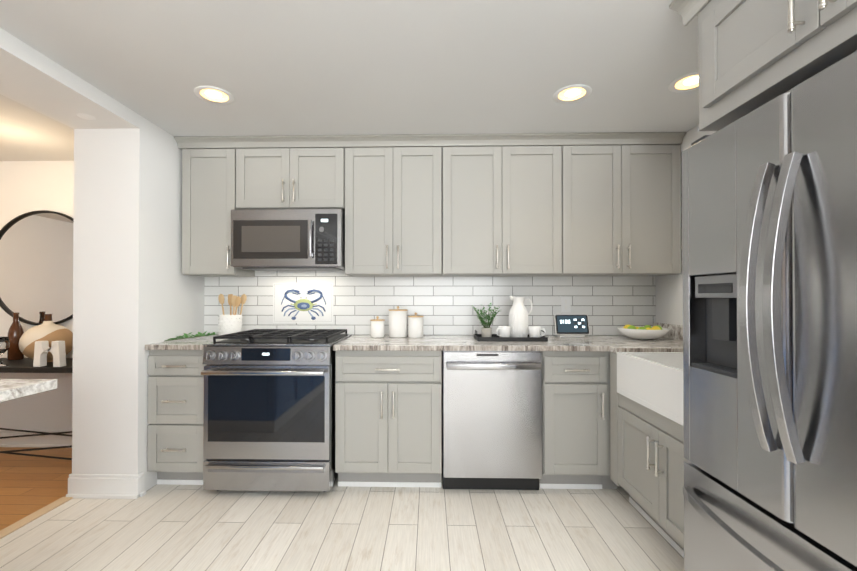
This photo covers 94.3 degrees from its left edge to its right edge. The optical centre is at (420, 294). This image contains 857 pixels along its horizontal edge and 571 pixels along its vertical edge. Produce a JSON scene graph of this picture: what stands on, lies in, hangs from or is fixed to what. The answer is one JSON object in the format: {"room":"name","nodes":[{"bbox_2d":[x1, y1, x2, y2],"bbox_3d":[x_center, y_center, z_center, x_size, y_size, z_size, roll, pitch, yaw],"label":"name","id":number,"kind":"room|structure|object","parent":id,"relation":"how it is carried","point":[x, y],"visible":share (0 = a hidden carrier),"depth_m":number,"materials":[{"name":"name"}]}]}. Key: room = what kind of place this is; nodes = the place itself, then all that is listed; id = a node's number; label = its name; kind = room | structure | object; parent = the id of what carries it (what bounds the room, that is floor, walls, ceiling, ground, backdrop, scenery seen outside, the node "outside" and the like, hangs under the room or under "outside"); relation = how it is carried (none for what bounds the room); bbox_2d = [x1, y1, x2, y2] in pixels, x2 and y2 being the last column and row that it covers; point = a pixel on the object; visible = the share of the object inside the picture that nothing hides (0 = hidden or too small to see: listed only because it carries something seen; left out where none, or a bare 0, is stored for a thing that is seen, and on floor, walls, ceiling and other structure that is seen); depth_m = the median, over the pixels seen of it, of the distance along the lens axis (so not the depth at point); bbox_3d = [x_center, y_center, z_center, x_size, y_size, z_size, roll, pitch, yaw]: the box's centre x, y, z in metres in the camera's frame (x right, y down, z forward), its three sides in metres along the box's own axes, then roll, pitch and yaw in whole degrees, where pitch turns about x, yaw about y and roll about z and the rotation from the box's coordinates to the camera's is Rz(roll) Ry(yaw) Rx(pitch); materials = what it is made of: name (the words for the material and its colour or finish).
{"room":"kitchen","nodes":[
{"label":"kitchen","id":0,"kind":"room"},
{"bbox_2d":[0,161,73,429],"bbox_3d":[-3.686,0.074,3.249,3.245,2.280,0.120,0,0,1],"label":"wall","id":1,"kind":"structure","parent":0,"point":[27,186],"depth_m":3.18,"materials":[{"name":"paint"}]},
{"bbox_2d":[0,429,71,447],"bbox_3d":[-3.635,1.146,3.167,3.111,0.135,0.026,0,0,1],"label":"baseboard","id":2,"kind":"structure","parent":1,"relation":"attached to","point":[42,441],"depth_m":3.15,"materials":[{"name":"white"}]},
{"bbox_2d":[0,210,73,324],"bbox_3d":[-2.990,-0.206,3.157,0.914,0.914,0.028,0,0,1],"label":"round mirror","id":3,"kind":"object","parent":1,"relation":"attached to","point":[36,266],"visible":0.67,"depth_m":3.16,"materials":[{"name":"black mirror"}]},
{"bbox_2d":[0,28,139,128],"bbox_3d":[-1.941,-1.052,-0.163,0.400,0.080,5.100,0,0,1],"label":"header beam","id":4,"kind":"structure","parent":0,"point":[34,79],"depth_m":1.98,"materials":[{"name":"paint"}]},
{"bbox_2d":[76,113,95,119],"bbox_3d":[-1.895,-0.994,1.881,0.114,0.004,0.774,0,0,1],"label":"disc","id":5,"kind":"object","parent":4,"relation":"attached to","point":[85,116],"visible":1,"depth_m":2.22,"materials":[{"name":"white"}]},
{"bbox_2d":[72,116,204,490],"bbox_3d":[-1.873,0.071,2.788,0.400,2.280,0.820,0,0,1],"label":"wall","id":6,"kind":"structure","parent":0,"point":[135,290],"depth_m":2.38,"materials":[{"name":"paint"}]},
{"bbox_2d":[66,472,145,498],"bbox_3d":[-1.874,1.143,2.741,0.452,0.135,0.796,0,0,1],"label":"baseboard","id":7,"kind":"structure","parent":6,"relation":"attached to","point":[108,486],"depth_m":2.36,"materials":[{"name":"white wood"}]},
{"bbox_2d":[0,447,683,570],"bbox_3d":[-1.776,1.221,0.266,7.200,0.060,6.000,0,0,1],"label":"floor","id":8,"kind":"structure","parent":0,"point":[167,527],"depth_m":2.03,"materials":[{"name":"beige wood"}]},
{"bbox_2d":[0,395,19,401],"bbox_3d":[-1.668,0.757,0.031,0.700,0.866,2.441,0,0,1],"label":"kitchen island","id":9,"kind":"object","parent":8,"relation":"on","point":[6,397],"depth_m":1.24,"materials":[{"name":"white"}]},
{"bbox_2d":[0,379,56,398],"bbox_3d":[-1.685,0.306,0.091,0.750,0.032,2.640,0,0,1],"label":"island countertop","id":10,"kind":"structure","parent":9,"relation":"on","point":[22,387],"depth_m":1.33,"materials":[{"name":"white stone"}]},
{"bbox_2d":[0,358,72,459],"bbox_3d":[-2.923,0.857,2.921,1.645,0.710,0.430,0,0,1],"label":"console table","id":11,"kind":"object","parent":8,"relation":"on","point":[24,365],"visible":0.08,"depth_m":2.74,"materials":[{"name":"black wood"}]},
{"bbox_2d":[0,337,9,365],"bbox_3d":[-2.919,0.400,2.769,0.084,0.200,0.084,0,0,1],"label":"wine glass","id":12,"kind":"object","parent":11,"relation":"on","point":[4,344],"visible":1,"depth_m":2.76,"materials":[{"name":"clear glass"}]},
{"bbox_2d":[7,312,23,359],"bbox_3d":[-3.109,0.322,3.054,0.090,0.360,0.090,0,0,1],"label":"bottle","id":13,"kind":"object","parent":11,"relation":"on","point":[15,334],"visible":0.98,"depth_m":3.02,"materials":[{"name":"brown glass"}]},
{"bbox_2d":[19,314,72,361],"bbox_3d":[-2.784,0.325,2.971,0.310,0.352,0.310,0,0,1],"label":"round vase","id":14,"kind":"object","parent":11,"relation":"on","point":[49,330],"visible":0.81,"depth_m":2.89,"materials":[{"name":"beige ceramic"}]},
{"bbox_2d":[33,341,65,366],"bbox_3d":[-2.560,0.412,2.746,0.190,0.175,0.050,0,0,1],"label":"sculpture","id":15,"kind":"object","parent":11,"relation":"on","point":[42,349],"visible":1,"depth_m":2.72,"materials":[{"name":"white ceramic"}]},
{"bbox_2d":[0,497,72,538],"bbox_3d":[-2.144,1.183,-0.186,0.065,0.009,5.080,0,0,1],"label":"threshold strip","id":16,"kind":"object","parent":8,"relation":"on","point":[8,530],"depth_m":2.14,"materials":[{"name":"beige wood"}]},
{"bbox_2d":[147,350,206,484],"bbox_3d":[-1.485,0.777,2.742,0.372,0.866,0.618,0,0,1],"label":"base cabinet","id":17,"kind":"object","parent":8,"relation":"on","point":[175,380],"depth_m":2.44,"materials":[{"name":"grey wood"}]},
{"bbox_2d":[145,335,225,349],"bbox_3d":[-1.484,0.326,2.734,0.374,0.032,0.645,0,0,1],"label":"countertop","id":18,"kind":"structure","parent":17,"relation":"on","point":[196,343],"depth_m":2.43,"materials":[{"name":"stone"}]},
{"bbox_2d":[164,332,217,340],"bbox_3d":[-1.527,0.285,2.691,0.261,0.044,0.336,0,0,1],"label":"greenery sprig","id":19,"kind":"object","parent":18,"relation":"on","point":[184,336],"visible":1,"depth_m":2.70,"materials":[{"name":"green plant"}]},
{"bbox_2d":[218,294,246,335],"bbox_3d":[-1.387,0.153,2.902,0.204,0.314,0.159,0,0,1],"label":"utensil crock","id":20,"kind":"object","parent":18,"relation":"on","point":[230,323],"visible":0.83,"depth_m":2.86,"materials":[{"name":"white ceramic"}]},
{"bbox_2d":[201,329,351,491],"bbox_3d":[-0.910,0.736,2.667,0.764,0.948,0.738,0,0,1],"label":"range","id":21,"kind":"object","parent":8,"relation":"on","point":[269,410],"visible":1,"depth_m":2.36,"materials":[{"name":"silver metal"}]},
{"bbox_2d":[335,351,441,486],"bbox_3d":[-0.190,0.777,2.712,0.650,0.866,0.618,0,0,1],"label":"base cabinet","id":22,"kind":"object","parent":8,"relation":"on","point":[388,404],"depth_m":2.41,"materials":[{"name":"grey wood"}]},
{"bbox_2d":[333,322,682,352],"bbox_3d":[0.618,0.276,2.679,2.276,0.132,0.660,0,0,1],"label":"countertop","id":23,"kind":"structure","parent":22,"relation":"on","point":[671,340],"depth_m":2.43,"materials":[{"name":"stone"}]},
{"bbox_2d":[370,316,384,337],"bbox_3d":[-0.310,0.235,2.870,0.104,0.151,0.104,0,0,1],"label":"canister","id":24,"kind":"object","parent":23,"relation":"on","point":[377,327],"visible":1,"depth_m":2.83,"materials":[{"name":"white ceramic"}]},
{"bbox_2d":[389,306,406,337],"bbox_3d":[-0.164,0.199,2.887,0.138,0.223,0.138,0,0,1],"label":"canister","id":25,"kind":"object","parent":23,"relation":"on","point":[397,322],"visible":1,"depth_m":2.83,"materials":[{"name":"white ceramic"}]},
{"bbox_2d":[408,313,423,337],"bbox_3d":[-0.034,0.221,2.864,0.112,0.178,0.112,0,0,1],"label":"canister","id":26,"kind":"object","parent":23,"relation":"on","point":[415,326],"visible":1,"depth_m":2.82,"materials":[{"name":"white ceramic"}]},
{"bbox_2d":[474,330,547,340],"bbox_3d":[0.603,0.279,2.707,0.455,0.061,0.235,0,0,1],"label":"tray","id":27,"kind":"object","parent":23,"relation":"on","point":[479,337],"visible":0.69,"depth_m":2.59,"materials":[{"name":"black wood"}]},
{"bbox_2d":[472,303,499,336],"bbox_3d":[0.454,0.181,2.733,0.210,0.243,0.189,0,0,1],"label":"potted plant","id":28,"kind":"object","parent":27,"relation":"on","point":[486,330],"visible":0.98,"depth_m":2.71,"materials":[{"name":"green plant"}]},
{"bbox_2d":[496,326,510,336],"bbox_3d":[0.553,0.259,2.670,0.106,0.085,0.084,0,0,1],"label":"mug","id":29,"kind":"object","parent":27,"relation":"on","point":[504,331],"visible":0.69,"depth_m":2.64,"materials":[{"name":"white ceramic"}]},
{"bbox_2d":[509,296,532,336],"bbox_3d":[0.688,0.156,2.733,0.162,0.293,0.132,0,0,1],"label":"pitcher","id":30,"kind":"object","parent":27,"relation":"on","point":[518,317],"visible":0.96,"depth_m":2.69,"materials":[{"name":"white ceramic"}]},
{"bbox_2d":[528,326,545,336],"bbox_3d":[0.772,0.259,2.647,0.107,0.085,0.084,0,0,1],"label":"mug","id":31,"kind":"object","parent":27,"relation":"on","point":[534,331],"visible":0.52,"depth_m":2.62,"materials":[{"name":"white ceramic"}]},
{"bbox_2d":[554,314,589,336],"bbox_3d":[1.100,0.229,2.917,0.240,0.162,0.103,0,0,1],"label":"smart display","id":32,"kind":"object","parent":23,"relation":"on","point":[571,325],"visible":1,"depth_m":2.88,"materials":[{"name":"white"}]},
{"bbox_2d":[617,324,669,339],"bbox_3d":[1.531,0.261,2.738,0.320,0.097,0.320,0,0,1],"label":"fruit bowl","id":33,"kind":"object","parent":23,"relation":"on","point":[647,332],"visible":1,"depth_m":2.65,"materials":[{"name":"white ceramic"}]},
{"bbox_2d":[442,351,541,489],"bbox_3d":[0.439,0.777,2.665,0.592,0.865,0.680,0,0,1],"label":"dishwasher","id":34,"kind":"object","parent":8,"relation":"on","point":[491,420],"visible":0.92,"depth_m":2.38,"materials":[{"name":"silver metal"}]},
{"bbox_2d":[539,351,610,488],"bbox_3d":[0.937,0.777,2.687,0.385,0.866,0.618,0,0,1],"label":"base cabinet","id":35,"kind":"object","parent":8,"relation":"on","point":[570,379],"depth_m":2.38,"materials":[{"name":"grey wood"}]},
{"bbox_2d":[611,352,616,385],"bbox_3d":[1.410,0.777,2.676,0.691,0.866,0.618,0,0,1],"label":"base cabinet","id":36,"kind":"object","parent":8,"relation":"on","point":[613,355],"depth_m":2.31,"materials":[{"name":"grey wood"}]},
{"bbox_2d":[595,386,686,557],"bbox_3d":[1.388,0.884,1.891,0.683,0.640,0.990,0,0,1],"label":"base cabinet","id":37,"kind":"object","parent":8,"relation":"on","point":[599,431],"depth_m":2.01,"materials":[{"name":"grey wood"}]},
{"bbox_2d":[617,352,682,425],"bbox_3d":[1.340,0.440,1.848,0.472,0.229,0.803,0,0,1],"label":"sink","id":38,"kind":"object","parent":37,"relation":"in","point":[653,381],"visible":0.25,"depth_m":1.95,"materials":[{"name":"white ceramic"}]},
{"bbox_2d":[682,51,856,570],"bbox_3d":[1.258,0.328,0.972,0.865,1.738,0.838,0,0,1],"label":"fridge","id":39,"kind":"object","parent":8,"relation":"on","point":[769,213],"visible":1,"depth_m":1.00,"materials":[{"name":"silver metal"}]},
{"bbox_2d":[0,0,698,160],"bbox_3d":[-1.778,-1.149,0.224,7.200,0.120,6.120,0,0,1],"label":"ceiling","id":40,"kind":"structure","parent":0,"point":[329,67],"depth_m":1.86,"materials":[{"name":"paint"}]},
{"bbox_2d":[194,86,234,104],"bbox_3d":[-1.113,-1.072,2.149,0.196,0.004,0.196,0,0,1],"label":"recessed light","id":41,"kind":"object","parent":40,"relation":"in","point":[214,95],"visible":1,"depth_m":2.15,"materials":[{"name":"white"}]},
{"bbox_2d":[553,84,591,102],"bbox_3d":[0.813,-1.072,2.135,0.196,0.004,0.196,0,0,1],"label":"recessed light","id":42,"kind":"object","parent":40,"relation":"in","point":[573,93],"visible":1,"depth_m":2.13,"materials":[{"name":"white"}]},
{"bbox_2d":[668,72,698,92],"bbox_3d":[1.371,-1.073,2.017,0.196,0.004,0.196,0,0,1],"label":"recessed light","id":43,"kind":"object","parent":40,"relation":"in","point":[687,82],"visible":0.67,"depth_m":2.03,"materials":[{"name":"white"}]},
{"bbox_2d":[352,335,624,335],"bbox_3d":[0.112,0.073,3.092,3.555,2.280,0.120,0,0,1],"label":"wall","id":44,"kind":"structure","parent":0,"point":[595,335],"depth_m":3.00,"materials":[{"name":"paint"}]},
{"bbox_2d":[178,136,254,276],"bbox_3d":[-1.461,-0.601,2.902,0.374,0.934,0.318,0,0,1],"label":"upper cabinet","id":45,"kind":"object","parent":44,"relation":"attached to","point":[209,163],"depth_m":2.75,"materials":[{"name":"grey wood"}]},
{"bbox_2d":[238,136,345,209],"bbox_3d":[-0.896,-0.828,2.891,0.750,0.479,0.318,0,0,1],"label":"upper cabinet","id":46,"kind":"object","parent":44,"relation":"attached to","point":[275,172],"depth_m":2.73,"materials":[{"name":"grey wood"}]},
{"bbox_2d":[231,209,344,270],"bbox_3d":[-0.896,-0.370,2.829,0.742,0.390,0.435,0,0,1],"label":"microwave","id":47,"kind":"object","parent":46,"relation":"attached to","point":[287,239],"visible":1,"depth_m":2.65,"materials":[{"name":"silver metal"}]},
{"bbox_2d":[342,136,453,276],"bbox_3d":[-0.152,-0.601,2.872,0.730,0.934,0.318,0,0,1],"label":"upper cabinet","id":48,"kind":"object","parent":44,"relation":"attached to","point":[399,210],"depth_m":2.72,"materials":[{"name":"grey wood"}]},
{"bbox_2d":[204,271,655,334],"bbox_3d":[0.050,0.052,3.030,3.433,0.519,0.008,0,0,1],"label":"tile backsplash","id":49,"kind":"structure","parent":44,"relation":"attached to","point":[608,305],"depth_m":3.02,"materials":[{"name":"white tile"}]},
{"bbox_2d":[273,283,332,322],"bbox_3d":[-0.900,0.067,3.042,0.465,0.308,0.021,0,0,1],"label":"tile","id":50,"kind":"structure","parent":49,"relation":"attached to","point":[302,302],"depth_m":3.04,"materials":[{"name":"white ceramic"}]},
{"bbox_2d":[561,297,570,311],"bbox_3d":[1.097,0.080,2.998,0.070,0.115,0.006,0,0,1],"label":"electrical outlet plate","id":51,"kind":"object","parent":49,"relation":"attached to","point":[565,304],"visible":1,"depth_m":3.00,"materials":[{"name":"white plastic"}]},
{"bbox_2d":[450,133,573,276],"bbox_3d":[0.557,-0.601,2.856,0.935,0.934,0.318,0,0,1],"label":"upper cabinet","id":52,"kind":"object","parent":44,"relation":"attached to","point":[511,205],"depth_m":2.70,"materials":[{"name":"grey wood"}]},
{"bbox_2d":[574,132,685,275],"bbox_3d":[1.328,-0.601,2.838,0.855,0.934,0.318,0,0,1],"label":"upper cabinet","id":53,"kind":"object","parent":44,"relation":"attached to","point":[627,185],"depth_m":2.68,"materials":[{"name":"grey wood"}]},
{"bbox_2d":[656,124,716,324],"bbox_3d":[1.761,0.050,0.094,0.120,2.280,5.800,0,0,1],"label":"wall","id":54,"kind":"structure","parent":0,"point":[669,299],"depth_m":2.76,"materials":[{"name":"paint"}]},
{"bbox_2d":[669,0,856,130],"bbox_3d":[1.313,-0.833,0.983,0.792,0.499,0.984,0,0,1],"label":"upper cabinet","id":55,"kind":"object","parent":54,"relation":"attached to","point":[753,55],"visible":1,"depth_m":1.15,"materials":[{"name":"grey wood"}]}
]}

